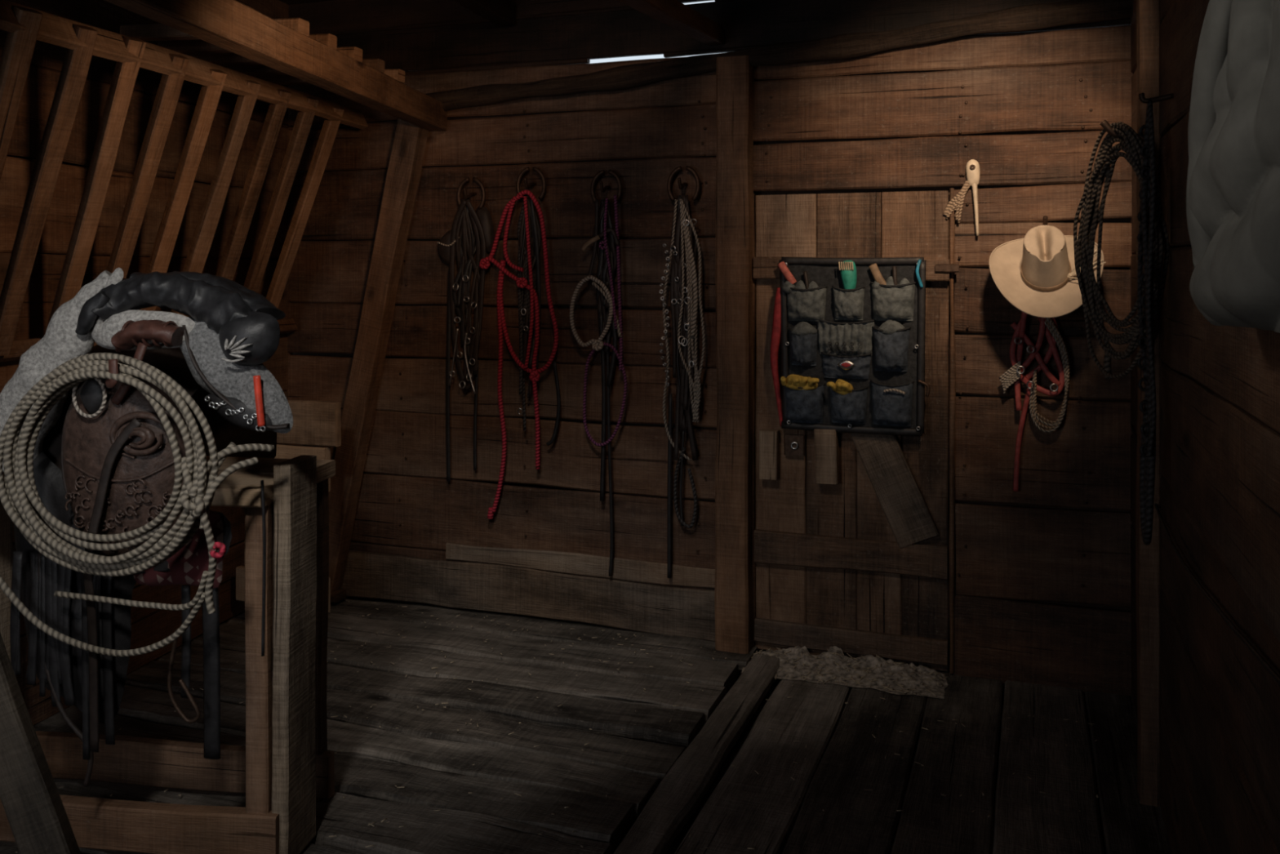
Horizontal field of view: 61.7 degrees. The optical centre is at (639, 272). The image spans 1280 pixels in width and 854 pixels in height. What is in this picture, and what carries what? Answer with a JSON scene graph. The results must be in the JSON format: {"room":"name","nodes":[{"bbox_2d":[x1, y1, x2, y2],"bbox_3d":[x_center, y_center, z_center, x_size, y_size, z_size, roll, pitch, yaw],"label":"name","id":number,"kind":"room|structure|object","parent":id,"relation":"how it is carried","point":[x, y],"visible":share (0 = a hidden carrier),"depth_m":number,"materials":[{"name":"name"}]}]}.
{"room":"farm building","nodes":[
{"label":"farm building","id":0,"kind":"room"},
{"bbox_2d":[0,0,292,725],"bbox_3d":[-2.256,0.083,2.404,0.073,2.909,5.500,0,0,12],"label":"wall","id":1,"kind":"structure","parent":0,"point":[149,626],"depth_m":3.97,"materials":[{"name":"brown wood"}]},
{"bbox_2d":[0,0,447,362],"bbox_3d":[-1.497,-0.267,3.175,1.056,1.092,3.447,0,0,12],"label":"rack","id":2,"kind":"object","parent":1,"relation":"attached to","point":[257,54],"visible":0.84,"depth_m":3.49,"materials":[{"name":"brown wood"}]},
{"bbox_2d":[278,0,333,4],"bbox_3d":[-0.861,-1.295,1.908,3.800,0.073,5.510,0,0,20],"label":"ceiling","id":3,"kind":"structure","parent":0,"point":[287,2],"depth_m":4.98,"materials":[{"name":"brown wood"}]},
{"bbox_2d":[0,597,1172,853],"bbox_3d":[-0.884,1.531,1.916,3.862,0.104,5.510,0,0,20],"label":"floor","id":4,"kind":"structure","parent":0,"point":[676,779],"depth_m":3.38,"materials":[{"name":"brown wood"}]},
{"bbox_2d":[0,632,80,853],"bbox_3d":[-1.257,1.073,2.205,0.379,0.851,0.056,0,0,0],"label":"leaning board","id":5,"kind":"object","parent":4,"relation":"on","point":[37,815],"visible":1,"depth_m":2.19,"materials":[{"name":"brown wood"}]},
{"bbox_2d":[0,454,335,853],"bbox_3d":[-1.379,0.983,2.909,1.063,1.000,0.442,0,0,9],"label":"stand","id":6,"kind":"object","parent":4,"relation":"on","point":[285,766],"visible":0.75,"depth_m":2.72,"materials":[{"name":"brown wood"}]},
{"bbox_2d":[0,267,293,786],"bbox_3d":[-1.226,0.618,2.866,0.868,1.257,0.724,0,0,9],"label":"saddle","id":7,"kind":"object","parent":6,"relation":"on","point":[104,460],"visible":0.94,"depth_m":2.58,"materials":[{"name":"leather"}]},
{"bbox_2d":[0,352,274,656],"bbox_3d":[-1.228,0.544,2.523,0.709,0.716,0.161,0,0,9],"label":"rope","id":8,"kind":"object","parent":7,"relation":"attached to","point":[20,497],"visible":1,"depth_m":2.48,"materials":[{"name":"fabric"}]},
{"bbox_2d":[235,400,341,612],"bbox_3d":[-1.455,1.004,4.466,0.513,0.958,0.101,0,0,20],"label":"wooden board","id":9,"kind":"object","parent":4,"relation":"on","point":[316,426],"visible":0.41,"depth_m":4.38,"materials":[{"name":"brown wood"}]},
{"bbox_2d":[328,119,428,603],"bbox_3d":[-1.235,0.408,4.814,0.611,2.175,0.102,0,0,20],"label":"leaning post","id":10,"kind":"object","parent":4,"relation":"on","point":[409,144],"visible":0.84,"depth_m":4.77,"materials":[{"name":"brown wood"}]},
{"bbox_2d":[15,601,1097,853],"bbox_3d":[-0.318,1.492,3.004,3.096,0.029,2.841,0,0,20],"label":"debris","id":11,"kind":"object","parent":4,"relation":"on","point":[384,819],"visible":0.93,"depth_m":3.61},
{"bbox_2d":[741,645,947,698],"bbox_3d":[0.764,1.477,4.022,0.751,0.066,0.257,0,0,20],"label":"dirt","id":12,"kind":"object","parent":4,"relation":"on","point":[796,663],"visible":0.98,"depth_m":4.01,"materials":[{"name":"soil"}]},
{"bbox_2d":[453,0,724,45],"bbox_3d":[-0.037,-0.979,3.090,2.143,0.477,2.586,0,0,20],"label":"ceiling","id":13,"kind":"structure","parent":0,"point":[674,14],"depth_m":4.04,"materials":[{"name":"brown wood"}]},
{"bbox_2d":[287,0,1133,695],"bbox_3d":[0.033,0.132,4.474,3.771,2.872,0.096,0,0,20],"label":"wall","id":14,"kind":"structure","parent":0,"point":[1042,579],"depth_m":4.43,"materials":[{"name":"brown wood"}]},
{"bbox_2d":[437,177,493,481],"bbox_3d":[-0.771,0.251,4.673,0.279,1.335,0.105,0,0,20],"label":"bridle","id":15,"kind":"object","parent":14,"relation":"hanging from","point":[467,221],"visible":1,"depth_m":4.67,"materials":[{"name":"leather"}]},
{"bbox_2d":[479,166,560,519],"bbox_3d":[-0.514,0.306,4.580,0.365,1.518,0.108,0,0,20],"label":"halter","id":16,"kind":"object","parent":14,"relation":"hanging from","point":[528,227],"visible":1,"depth_m":4.56,"materials":[{"name":"fabric"}]},
{"bbox_2d":[569,169,626,576],"bbox_3d":[-0.170,0.417,4.460,0.244,1.693,0.105,0,0,20],"label":"bosal hackamore","id":17,"kind":"object","parent":14,"relation":"attached to","point":[605,237],"visible":1,"depth_m":4.44,"materials":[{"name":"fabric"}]},
{"bbox_2d":[658,165,705,577],"bbox_3d":[0.177,0.406,4.338,0.191,1.680,0.103,0,0,20],"label":"bridle","id":18,"kind":"object","parent":14,"relation":"hanging from","point":[683,280],"visible":1,"depth_m":4.33,"materials":[{"name":"leather"}]},
{"bbox_2d":[714,55,754,653],"bbox_3d":[0.377,0.341,4.274,0.140,2.385,0.111,0,0,20],"label":"wooden post","id":19,"kind":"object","parent":14,"relation":"attached to","point":[735,75],"depth_m":4.22,"materials":[{"name":"brown wood"}]},
{"bbox_2d":[425,0,1133,111],"bbox_3d":[0.399,-0.842,4.268,3.005,0.289,0.102,0,0,20],"label":"log beam","id":20,"kind":"structure","parent":14,"relation":"attached to","point":[1042,15],"depth_m":4.13,"materials":[{"name":"brown wood"}]},
{"bbox_2d":[752,188,955,673],"bbox_3d":[0.813,0.593,4.166,0.798,1.820,0.033,0,0,20],"label":"trim","id":21,"kind":"structure","parent":14,"relation":"attached to","point":[952,219],"depth_m":4.02,"materials":[{"name":"brown wood"}]},
{"bbox_2d":[753,191,959,671],"bbox_3d":[0.824,0.597,4.142,0.787,1.812,0.100,0,0,20],"label":"door","id":22,"kind":"structure","parent":14,"relation":"in","point":[851,530],"depth_m":4.15,"materials":[{"name":"brown wood"}]},
{"bbox_2d":[769,257,929,435],"bbox_3d":[0.787,0.276,4.083,0.608,0.672,0.102,0,0,20],"label":"organizer","id":23,"kind":"object","parent":22,"relation":"attached to","point":[851,331],"visible":1,"depth_m":4.08,"materials":[{"name":"fabric"}]},
{"bbox_2d":[942,159,979,235],"bbox_3d":[1.200,-0.280,4.003,0.132,0.285,0.031,0,0,20],"label":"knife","id":24,"kind":"object","parent":14,"relation":"hanging from","point":[956,203],"visible":1,"depth_m":3.99,"materials":[{"name":"wood"}]},
{"bbox_2d":[998,311,1069,491],"bbox_3d":[1.431,0.457,3.894,0.242,0.694,0.062,0,0,20],"label":"halter","id":25,"kind":"object","parent":14,"relation":"hanging from","point":[1048,326],"visible":0.94,"depth_m":3.90,"materials":[{"name":"red fabric"}]},
{"bbox_2d":[1042,215,1048,225],"bbox_3d":[1.475,-0.187,3.903,0.016,0.039,0.077,0,0,20],"label":"peg","id":26,"kind":"object","parent":14,"relation":"attached to","point":[1045,217],"visible":0.78,"depth_m":3.88,"materials":[{"name":"wood"}]},
{"bbox_2d":[988,225,1106,317],"bbox_3d":[1.420,-0.006,3.788,0.367,0.320,0.317,0,0,4],"label":"cowboy hat","id":27,"kind":"object","parent":14,"relation":"attached to","point":[1035,273],"visible":0.84,"depth_m":3.71,"materials":[{"name":"fabric"}]},
{"bbox_2d":[1128,0,1279,853],"bbox_3d":[0.894,0.103,1.312,0.066,2.957,5.450,0,0,20],"label":"wall","id":28,"kind":"structure","parent":0,"point":[1220,386],"depth_m":2.27,"materials":[{"name":"brown wood"}]},
{"bbox_2d":[1073,120,1168,379],"bbox_3d":[1.374,-0.064,3.062,0.107,0.749,0.486,0,0,-10],"label":"coiled rope","id":29,"kind":"object","parent":28,"relation":"hanging from","point":[1130,142],"visible":0.89,"depth_m":3.12,"materials":[{"name":"fabric"}]},
{"bbox_2d":[1135,0,1161,806],"bbox_3d":[1.464,0.138,3.087,0.057,2.790,0.112,0,0,20],"label":"wooden post","id":30,"kind":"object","parent":28,"relation":"attached to","point":[1148,557],"depth_m":3.04,"materials":[{"name":"brown wood"}]},
{"bbox_2d":[1137,93,1173,545],"bbox_3d":[1.336,0.117,2.773,0.083,1.170,0.175,0,0,20],"label":"reins","id":31,"kind":"object","parent":28,"relation":"hanging from","point":[1147,195],"visible":1,"depth_m":2.76,"materials":[{"name":"black leather"}]},
{"bbox_2d":[1186,0,1279,333],"bbox_3d":[0.846,-0.293,1.479,0.147,0.750,0.650,0,0,20],"label":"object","id":32,"kind":"object","parent":28,"relation":"hanging from","point":[1233,189],"visible":1,"depth_m":1.35,"materials":[{"name":"fabric"}]}
]}

